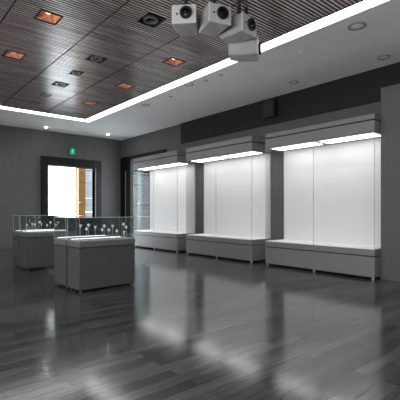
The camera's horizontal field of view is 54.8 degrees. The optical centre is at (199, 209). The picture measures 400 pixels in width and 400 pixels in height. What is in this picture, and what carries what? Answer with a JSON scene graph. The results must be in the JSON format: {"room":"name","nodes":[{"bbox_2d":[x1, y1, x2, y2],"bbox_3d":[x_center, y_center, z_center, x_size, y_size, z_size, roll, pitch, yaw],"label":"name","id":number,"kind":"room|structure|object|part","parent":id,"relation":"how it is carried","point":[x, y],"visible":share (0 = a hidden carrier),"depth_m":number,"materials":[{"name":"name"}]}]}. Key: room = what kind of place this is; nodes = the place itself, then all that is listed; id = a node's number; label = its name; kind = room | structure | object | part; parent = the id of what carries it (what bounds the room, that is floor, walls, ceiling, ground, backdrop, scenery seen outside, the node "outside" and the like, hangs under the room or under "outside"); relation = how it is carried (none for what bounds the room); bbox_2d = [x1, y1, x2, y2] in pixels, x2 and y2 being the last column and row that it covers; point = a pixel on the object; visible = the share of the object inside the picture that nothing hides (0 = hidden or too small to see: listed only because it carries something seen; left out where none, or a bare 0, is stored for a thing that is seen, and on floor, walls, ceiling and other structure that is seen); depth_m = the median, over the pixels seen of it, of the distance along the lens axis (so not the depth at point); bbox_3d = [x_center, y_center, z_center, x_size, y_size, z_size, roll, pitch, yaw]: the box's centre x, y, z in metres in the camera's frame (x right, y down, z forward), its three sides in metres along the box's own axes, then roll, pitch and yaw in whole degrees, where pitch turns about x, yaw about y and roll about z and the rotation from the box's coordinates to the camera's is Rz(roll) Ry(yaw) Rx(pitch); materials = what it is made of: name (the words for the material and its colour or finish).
{"room":"museum","nodes":[
{"label":"museum","id":0,"kind":"room"},
{"bbox_2d":[0,125,120,244],"bbox_3d":[-9.057,-1.050,14.018,14.300,5.100,0.300,0,0,-40],"label":"wall","id":1,"kind":"structure","parent":0,"point":[21,149],"depth_m":15.82,"materials":[{"name":"grey paint"}]},
{"bbox_2d":[0,244,12,248],"bbox_3d":[-10.487,1.425,12.596,10.280,0.150,0.020,0,0,-40],"label":"baseboard","id":2,"kind":"structure","parent":1,"relation":"attached to","point":[7,245],"depth_m":15.07,"materials":[{"name":"grey paint"}]},
{"bbox_2d":[41,156,100,235],"bbox_3d":[-5.626,-0.365,16.859,2.650,3.730,0.400,0,0,-40],"label":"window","id":3,"kind":"structure","parent":1,"relation":"in","point":[45,160],"depth_m":16.82,"materials":[{"name":"black metal"}]},
{"bbox_2d":[69,147,75,155],"bbox_3d":[-5.542,-2.530,16.752,0.300,0.360,0.072,0,0,-40],"label":"exit sign","id":4,"kind":"object","parent":1,"relation":"attached to","point":[72,151],"visible":1,"depth_m":16.73,"materials":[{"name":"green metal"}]},
{"bbox_2d":[138,170,141,229],"bbox_3d":[-3.394,-1.817,22.803,0.300,6.635,7.185,0,0,-40],"label":"wall","id":5,"kind":"structure","parent":0,"point":[139,173],"depth_m":22.78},
{"bbox_2d":[0,246,399,399],"bbox_3d":[-2.158,1.550,5.642,14.000,0.100,21.400,0,0,-40],"label":"floor","id":6,"kind":"structure","parent":0,"point":[190,326],"depth_m":4.65,"materials":[{"name":"grey wood"}]},
{"bbox_2d":[13,215,60,266],"bbox_3d":[-4.411,0.818,10.660,1.260,1.365,0.560,0,0,-40],"label":"display table","id":7,"kind":"object","parent":6,"relation":"on","point":[16,238],"visible":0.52,"depth_m":10.30,"materials":[{"name":"grey metal"}]},
{"bbox_2d":[19,215,74,269],"bbox_3d":[-4.017,0.818,10.195,1.260,1.365,0.560,0,0,-40],"label":"display table","id":8,"kind":"object","parent":6,"relation":"on","point":[36,248],"visible":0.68,"depth_m":9.82,"materials":[{"name":"grey wood"}]},
{"bbox_3d":[-4.017,0.140,10.195,1.250,0.010,0.550,0,0,-40],"label":"pane","id":9,"kind":"part","parent":8,"relation":"part of","materials":[{"name":"clear glass"}]},
{"bbox_2d":[54,216,119,287],"bbox_3d":[-2.316,0.818,7.966,1.190,1.365,0.570,0,0,-43],"label":"display table","id":10,"kind":"object","parent":6,"relation":"on","point":[60,247],"visible":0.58,"depth_m":7.59,"materials":[{"name":"grey metal"}]},
{"bbox_3d":[-2.316,0.140,7.966,1.180,0.010,0.560,0,0,-43],"label":"pane","id":11,"kind":"part","parent":10,"relation":"part of","materials":[{"name":"clear glass"}]},
{"bbox_2d":[67,216,134,292],"bbox_3d":[-1.908,0.818,7.526,1.190,1.365,0.510,0,0,-43],"label":"display table","id":12,"kind":"object","parent":6,"relation":"on","point":[92,263],"visible":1,"depth_m":7.27,"materials":[{"name":"grey metal"}]},
{"bbox_3d":[-1.908,0.140,7.526,1.180,0.010,0.500,0,0,-43],"label":"pane","id":13,"kind":"part","parent":12,"relation":"part of","materials":[{"name":"clear glass"}]},
{"bbox_2d":[133,150,194,252],"bbox_3d":[-1.458,-0.300,14.963,0.841,3.600,3.000,0,0,-40],"label":"display case","id":14,"kind":"object","parent":6,"relation":"on","point":[172,177],"visible":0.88,"depth_m":14.77,"materials":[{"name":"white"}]},
{"bbox_3d":[-2.247,-0.415,15.272,0.010,2.530,1.485,0,0,-40],"label":"pane","id":15,"kind":"part","parent":14,"relation":"part of","materials":[{"name":"clear glass"}]},
{"bbox_3d":[-2.252,1.225,15.276,0.012,0.430,1.497,0,0,-40],"label":"access panel","id":16,"kind":"part","parent":14,"relation":"part of","materials":[{"name":"grey paint"}]},
{"bbox_3d":[-1.979,-1.665,15.486,0.420,0.010,1.290,0,0,-40],"label":"light panel","id":17,"kind":"part","parent":14,"relation":"part of","materials":[{"name":"white plastic"}]},
{"bbox_3d":[-1.766,0.917,14.703,0.012,0.135,3.000,0,0,-40],"label":"rail","id":18,"kind":"part","parent":14,"relation":"part of","materials":[{"name":"grey paint"}]},
{"bbox_2d":[133,150,194,170],"bbox_3d":[-1.454,-1.885,14.967,0.830,0.430,3.000,0,0,-40],"label":"hood","id":19,"kind":"object","parent":14,"relation":"attached to","point":[168,160],"depth_m":14.48,"materials":[{"name":"grey paint"}]},
{"bbox_3d":[-1.280,1.225,14.129,0.012,0.430,1.497,0,0,-40],"label":"access panel","id":20,"kind":"part","parent":14,"relation":"part of","materials":[{"name":"grey paint"}]},
{"bbox_3d":[-1.022,-1.665,14.357,0.420,0.010,1.310,0,0,-40],"label":"light panel","id":21,"kind":"part","parent":14,"relation":"part of","materials":[{"name":"white plastic"}]},
{"bbox_3d":[-1.149,-0.415,15.226,0.030,2.530,3.000,0,0,-40],"label":"panel","id":22,"kind":"part","parent":14,"relation":"part of","materials":[{"name":"white paint"}]},
{"bbox_3d":[-0.484,1.225,13.831,0.818,0.430,0.012,0,0,-40],"label":"panel","id":23,"kind":"part","parent":14,"relation":"part of","materials":[{"name":"grey paint"}]},
{"bbox_3d":[-0.494,-0.415,13.821,0.786,2.530,0.010,0,0,-40],"label":"pane","id":24,"kind":"part","parent":14,"relation":"part of","materials":[{"name":"clear glass"}]},
{"bbox_3d":[-0.484,0.920,13.831,0.818,0.140,0.012,0,0,-40],"label":"rail","id":25,"kind":"part","parent":14,"relation":"part of","materials":[{"name":"grey paint"}]},
{"bbox_2d":[186,136,270,262],"bbox_3d":[0.804,-0.300,12.293,0.841,3.600,3.000,0,0,-40],"label":"display case","id":26,"kind":"object","parent":6,"relation":"on","point":[237,172],"visible":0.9,"depth_m":12.14,"materials":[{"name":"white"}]},
{"bbox_3d":[0.010,1.225,12.606,0.012,0.430,1.497,0,0,-40],"label":"access panel","id":27,"kind":"part","parent":26,"relation":"part of","materials":[{"name":"grey paint"}]},
{"bbox_3d":[0.283,-1.665,12.815,0.420,0.010,1.290,0,0,-40],"label":"light panel","id":28,"kind":"part","parent":26,"relation":"part of","materials":[{"name":"white plastic"}]},
{"bbox_3d":[0.496,0.917,12.032,0.012,0.135,3.000,0,0,-40],"label":"rail","id":29,"kind":"part","parent":26,"relation":"part of","materials":[{"name":"grey paint"}]},
{"bbox_2d":[186,136,270,162],"bbox_3d":[0.808,-1.885,12.297,0.830,0.430,3.000,0,0,-40],"label":"hood","id":30,"kind":"object","parent":26,"relation":"attached to","point":[247,147],"depth_m":11.80,"materials":[{"name":"grey paint"}]},
{"bbox_3d":[0.982,1.225,11.459,0.012,0.430,1.497,0,0,-40],"label":"access panel","id":31,"kind":"part","parent":26,"relation":"part of","materials":[{"name":"grey paint"}]},
{"bbox_3d":[1.113,-0.415,12.555,0.030,2.530,3.000,0,0,-40],"label":"panel","id":32,"kind":"part","parent":26,"relation":"part of","materials":[{"name":"white paint"}]},
{"bbox_3d":[1.240,-1.665,11.686,0.420,0.010,1.310,0,0,-40],"label":"light panel","id":33,"kind":"part","parent":26,"relation":"part of","materials":[{"name":"white plastic"}]},
{"bbox_3d":[1.778,1.225,11.161,0.818,0.430,0.012,0,0,-40],"label":"panel","id":34,"kind":"part","parent":26,"relation":"part of","materials":[{"name":"grey paint"}]},
{"bbox_3d":[1.778,0.920,11.161,0.818,0.140,0.012,0,0,-40],"label":"rail","id":35,"kind":"part","parent":26,"relation":"part of","materials":[{"name":"grey paint"}]},
{"bbox_2d":[265,113,380,279],"bbox_3d":[3.060,-0.280,9.630,0.841,3.560,3.000,0,0,-40],"label":"display case","id":36,"kind":"object","parent":6,"relation":"on","point":[332,170],"visible":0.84,"depth_m":9.58,"materials":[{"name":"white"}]},
{"bbox_3d":[2.266,1.225,9.943,0.012,0.430,1.497,0,0,-40],"label":"access panel","id":37,"kind":"part","parent":36,"relation":"part of","materials":[{"name":"grey paint"}]},
{"bbox_3d":[2.539,-1.665,10.152,0.420,0.010,1.290,0,0,-40],"label":"light panel","id":38,"kind":"part","parent":36,"relation":"part of","materials":[{"name":"white plastic"}]},
{"bbox_3d":[2.752,0.917,9.369,0.012,0.135,3.000,0,0,-40],"label":"rail","id":39,"kind":"part","parent":36,"relation":"part of","materials":[{"name":"grey paint"}]},
{"bbox_2d":[265,113,380,150],"bbox_3d":[3.064,-1.865,9.634,0.830,0.390,3.000,0,0,-40],"label":"hood","id":40,"kind":"object","parent":36,"relation":"attached to","point":[359,129],"depth_m":9.23,"materials":[{"name":"grey paint"}]},
{"bbox_3d":[3.369,-0.415,9.892,0.030,2.530,3.000,0,0,-40],"label":"panel","id":41,"kind":"part","parent":36,"relation":"part of","materials":[{"name":"white fabric"}]},
{"bbox_3d":[3.235,-0.415,8.801,0.010,2.530,1.485,0,0,-40],"label":"pane","id":42,"kind":"part","parent":36,"relation":"part of","materials":[{"name":"clear glass"}]},
{"bbox_3d":[3.238,1.225,8.796,0.012,0.430,1.497,0,0,-40],"label":"access panel","id":43,"kind":"part","parent":36,"relation":"part of","materials":[{"name":"grey paint"}]},
{"bbox_3d":[3.496,-1.665,9.023,0.420,0.010,1.310,0,0,-40],"label":"light panel","id":44,"kind":"part","parent":36,"relation":"part of","materials":[{"name":"white plastic"}]},
{"bbox_3d":[4.024,-0.415,8.488,0.786,2.530,0.010,0,0,-40],"label":"pane","id":45,"kind":"part","parent":36,"relation":"part of","materials":[{"name":"clear glass"}]},
{"bbox_3d":[4.034,0.920,8.498,0.818,0.140,0.012,0,0,-40],"label":"rail","id":46,"kind":"part","parent":36,"relation":"part of","materials":[{"name":"grey paint"}]},
{"bbox_3d":[4.034,1.225,8.498,0.818,0.430,0.012,0,0,-40],"label":"panel","id":47,"kind":"part","parent":36,"relation":"part of","materials":[{"name":"grey paint"}]},
{"bbox_2d":[380,272,399,281],"bbox_3d":[6.784,1.420,5.000,0.025,0.160,8.860,0,0,-40],"label":"baseboard","id":48,"kind":"structure","parent":6,"relation":"on","point":[383,275],"depth_m":8.21,"materials":[{"name":"grey paint"}]},
{"bbox_2d":[0,0,399,139],"bbox_3d":[-2.158,-3.450,5.642,14.000,0.300,21.400,0,0,-40],"label":"ceiling","id":49,"kind":"structure","parent":0,"point":[331,51],"depth_m":9.69,"materials":[{"name":"white paint"}]},
{"bbox_2d":[0,0,14,21],"bbox_3d":[-2.553,-3.300,4.600,1.326,0.060,16.320,0,0,-40],"label":"panel","id":50,"kind":"object","parent":49,"relation":"attached to","point":[5,5],"visible":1,"depth_m":6.21,"materials":[{"name":"black"}]},
{"bbox_2d":[0,0,126,104],"bbox_3d":[-1.523,-3.300,5.472,1.326,0.060,16.320,0,0,-40],"label":"panel","id":51,"kind":"object","parent":49,"relation":"attached to","point":[42,42],"visible":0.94,"depth_m":7.11,"materials":[{"name":"black wood"}]},
{"bbox_2d":[2,49,25,59],"bbox_3d":[-3.924,-3.322,8.144,0.380,0.116,0.380,0,0,-40],"label":"recessed light","id":52,"kind":"object","parent":51,"relation":"attached to","point":[8,53],"visible":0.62,"depth_m":8.22,"materials":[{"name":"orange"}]},
{"bbox_2d":[33,9,63,24],"bbox_3d":[-2.573,-3.322,6.549,0.380,0.116,0.380,0,0,-40],"label":"recessed light","id":53,"kind":"object","parent":51,"relation":"attached to","point":[44,15],"visible":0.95,"depth_m":6.61,"materials":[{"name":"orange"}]},
{"bbox_2d":[1,0,236,112],"bbox_3d":[-0.493,-3.300,6.345,1.326,0.060,16.320,0,0,-40],"label":"panel","id":54,"kind":"object","parent":49,"relation":"attached to","point":[119,38],"visible":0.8,"depth_m":7.91,"materials":[{"name":"black wood"}]},
{"bbox_2d":[51,81,69,87],"bbox_3d":[-3.638,-3.316,10.050,0.360,0.108,0.360,0,0,-40],"label":"recessed light","id":55,"kind":"object","parent":54,"relation":"attached to","point":[57,83],"visible":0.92,"depth_m":10.04,"materials":[{"name":"black"}]},
{"bbox_2d":[69,70,83,75],"bbox_3d":[-2.955,-3.316,9.213,0.260,0.108,0.260,0,0,-40],"label":"recessed light","id":56,"kind":"object","parent":54,"relation":"attached to","point":[74,72],"visible":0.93,"depth_m":9.20,"materials":[{"name":"black"}]},
{"bbox_2d":[85,54,107,63],"bbox_3d":[-2.246,-3.316,8.360,0.360,0.108,0.360,0,0,-40],"label":"recessed light","id":57,"kind":"object","parent":54,"relation":"attached to","point":[97,59],"visible":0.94,"depth_m":8.37,"materials":[{"name":"black metal"}]},
{"bbox_2d":[137,12,165,27],"bbox_3d":[-0.847,-3.316,6.662,0.360,0.108,0.360,0,0,-40],"label":"recessed light","id":58,"kind":"object","parent":54,"relation":"attached to","point":[153,18],"visible":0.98,"depth_m":6.65,"materials":[{"name":"black metal"}]},
{"bbox_2d":[172,0,197,35],"bbox_3d":[-0.206,-2.977,5.756,0.364,0.587,0.505,0,0,6],"label":"projector","id":59,"kind":"object","parent":54,"relation":"hanging from","point":[184,17],"visible":1,"depth_m":5.55,"materials":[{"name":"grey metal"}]},
{"bbox_3d":[-0.230,-2.818,5.550,0.360,0.270,0.024,0,0,6],"label":"panel","id":60,"kind":"part","parent":59,"relation":"part of","materials":[{"name":"grey plastic"}]},
{"bbox_2d":[198,0,230,35],"bbox_3d":[0.203,-2.964,5.690,0.364,0.612,0.505,0,0,-24],"label":"projector","id":61,"kind":"object","parent":54,"relation":"hanging from","point":[215,18],"visible":1,"depth_m":5.53,"materials":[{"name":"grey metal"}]},
{"bbox_3d":[0.285,-2.793,5.500,0.360,0.270,0.024,0,0,-24],"label":"panel","id":62,"kind":"part","parent":61,"relation":"part of","materials":[{"name":"grey plastic"}]},
{"bbox_2d":[219,0,255,43],"bbox_3d":[0.582,-2.946,5.896,0.505,0.649,0.364,0,0,44],"label":"projector","id":63,"kind":"object","parent":54,"relation":"hanging from","point":[242,28],"visible":1,"depth_m":5.76,"materials":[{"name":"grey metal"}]},
{"bbox_3d":[0.560,-2.756,5.915,0.448,0.270,0.360,0,0,44],"label":"casing","id":64,"kind":"part","parent":63,"relation":"part of","materials":[{"name":"white plastic"}]},
{"bbox_3d":[0.730,-2.756,5.751,0.024,0.270,0.360,0,0,44],"label":"panel","id":65,"kind":"part","parent":63,"relation":"part of","materials":[{"name":"grey plastic"}]},
{"bbox_2d":[184,82,193,85],"bbox_3d":[-0.292,-3.293,10.107,0.260,0.014,0.260,0,0,-40],"label":"recessed light","id":66,"kind":"object","parent":49,"relation":"in","point":[186,83],"visible":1,"depth_m":10.11,"materials":[{"name":"grey"}]},
{"bbox_2d":[0,0,385,121],"bbox_3d":[-2.519,-3.335,4.714,10.150,0.030,17.150,0,0,-40],"label":"strip light","id":67,"kind":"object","parent":49,"relation":"attached to","point":[365,4],"depth_m":8.03,"materials":[{"name":"white plastic"}]},
{"bbox_2d":[44,0,364,119],"bbox_3d":[0.582,-3.309,7.256,1.444,0.082,16.320,0,0,-40],"label":"panel","id":68,"kind":"object","parent":49,"relation":"attached to","point":[274,19],"visible":0.76,"depth_m":8.19,"materials":[{"name":"black wood"}]},
{"bbox_2d":[82,100,98,105],"bbox_3d":[-3.358,-3.322,11.808,0.380,0.116,0.380,0,0,-40],"label":"recessed light","id":69,"kind":"object","parent":68,"relation":"attached to","point":[88,102],"visible":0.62,"depth_m":11.88,"materials":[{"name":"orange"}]},
{"bbox_2d":[115,82,134,88],"bbox_3d":[-1.975,-3.322,10.175,0.380,0.116,0.380,0,0,-40],"label":"recessed light","id":70,"kind":"object","parent":68,"relation":"attached to","point":[121,85],"visible":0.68,"depth_m":10.26,"materials":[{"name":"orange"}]},
{"bbox_2d":[162,56,185,66],"bbox_3d":[-0.579,-3.322,8.527,0.380,0.116,0.380,0,0,-40],"label":"recessed light","id":71,"kind":"object","parent":68,"relation":"attached to","point":[173,61],"visible":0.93,"depth_m":8.60,"materials":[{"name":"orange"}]},
{"bbox_2d":[228,7,260,61],"bbox_3d":[0.729,-2.861,6.245,0.505,0.819,0.364,0,0,12],"label":"projector","id":72,"kind":"object","parent":68,"relation":"hanging from","point":[248,50],"visible":0.96,"depth_m":6.12,"materials":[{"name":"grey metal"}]},
{"bbox_3d":[0.701,-2.586,6.248,0.448,0.270,0.360,0,0,12],"label":"casing","id":73,"kind":"part","parent":72,"relation":"part of","materials":[{"name":"white plastic"}]},
{"bbox_3d":[0.932,-2.586,6.199,0.024,0.270,0.360,0,0,12],"label":"panel","id":74,"kind":"part","parent":72,"relation":"part of","materials":[{"name":"grey plastic"}]},
{"bbox_2d":[347,22,366,30],"bbox_3d":[2.815,-3.293,6.919,0.320,0.014,0.320,0,0,-40],"label":"recessed light","id":75,"kind":"object","parent":49,"relation":"in","point":[355,26],"visible":1,"depth_m":6.91,"materials":[{"name":"grey"}]},
{"bbox_2d":[350,24,363,28],"bbox_3d":[2.815,-3.293,6.919,0.230,0.011,0.230,0,0,-40],"label":"diffuser","id":76,"kind":"object","parent":75,"relation":"attached to","point":[352,26],"depth_m":6.92,"materials":[{"name":"white paint"}]},
{"bbox_2d":[377,55,390,59],"bbox_3d":[3.967,-3.293,8.328,0.260,0.014,0.260,0,0,-40],"label":"recessed light","id":77,"kind":"object","parent":49,"relation":"in","point":[382,57],"visible":1,"depth_m":8.32,"materials":[{"name":"grey metal"}]},
{"bbox_2d":[121,101,380,239],"bbox_3d":[3.297,-1.050,10.264,0.300,5.100,21.400,0,0,-40],"label":"wall","id":78,"kind":"structure","parent":0,"point":[169,138],"depth_m":11.78,"materials":[{"name":"grey paint"}]},
{"bbox_2d":[120,149,166,237],"bbox_3d":[-2.438,-0.475,16.991,0.395,3.950,3.680,0,0,-40],"label":"window","id":79,"kind":"structure","parent":78,"relation":"in","point":[126,163],"depth_m":17.77,"materials":[{"name":"black metal"}]},
{"bbox_2d":[263,98,277,118],"bbox_3d":[2.054,-2.950,11.242,0.232,0.500,0.400,0,0,-40],"label":"loudspeaker","id":80,"kind":"object","parent":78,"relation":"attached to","point":[270,107],"visible":1,"depth_m":11.14,"materials":[{"name":"black"}]},
{"bbox_2d":[263,99,272,116],"bbox_3d":[1.970,-2.946,11.171,0.011,0.432,0.350,0,0,-40],"label":"grille","id":81,"kind":"object","parent":80,"relation":"attached to","point":[267,104],"depth_m":11.17,"materials":[{"name":"grey metal"}]},
{"bbox_2d":[181,62,399,143],"bbox_3d":[4.683,-2.915,8.357,0.050,0.770,16.700,0,0,-40],"label":"wall panel","id":82,"kind":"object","parent":78,"relation":"attached to","point":[363,88],"depth_m":10.47,"materials":[{"name":"black paint"}]},
{"bbox_2d":[381,84,399,273],"bbox_3d":[6.995,-0.575,5.179,0.530,4.150,8.860,0,0,-40],"label":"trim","id":83,"kind":"structure","parent":78,"relation":"attached to","point":[390,95],"depth_m":8.23,"materials":[{"name":"grey paint"}]},
{"label":"outside","id":84,"kind":"structure","parent":0,"visible":0},
{"bbox_3d":[-5.174,1.570,26.219,18.000,0.100,13.300,0,0,-40],"label":"ground","id":85,"kind":"structure","parent":84,"visible":0},
{"bbox_2d":[77,168,84,235],"bbox_3d":[-5.679,-0.665,18.354,0.340,4.330,0.350,0,0,-40],"label":"column","id":86,"kind":"structure","parent":85,"relation":"on","point":[80,174],"depth_m":18.21,"materials":[{"name":"beige wood"}]},
{"bbox_2d":[83,169,91,235],"bbox_3d":[-5.434,-0.943,19.708,1.185,4.885,0.300,0,0,-40],"label":"wall","id":87,"kind":"structure","parent":85,"relation":"on","point":[88,174],"depth_m":19.37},
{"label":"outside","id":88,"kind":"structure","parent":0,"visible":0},
{"bbox_3d":[3.958,1.570,19.539,12.700,0.100,8.700,0,0,-40],"label":"ground","id":89,"kind":"structure","parent":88,"visible":0},
{"bbox_2d":[142,170,149,229],"bbox_3d":[-2.714,-1.100,19.680,0.300,5.200,0.520,0,0,-40],"label":"column","id":90,"kind":"structure","parent":89,"relation":"on","point":[145,175],"depth_m":19.50,"materials":[{"name":"grey concrete"}]}
]}

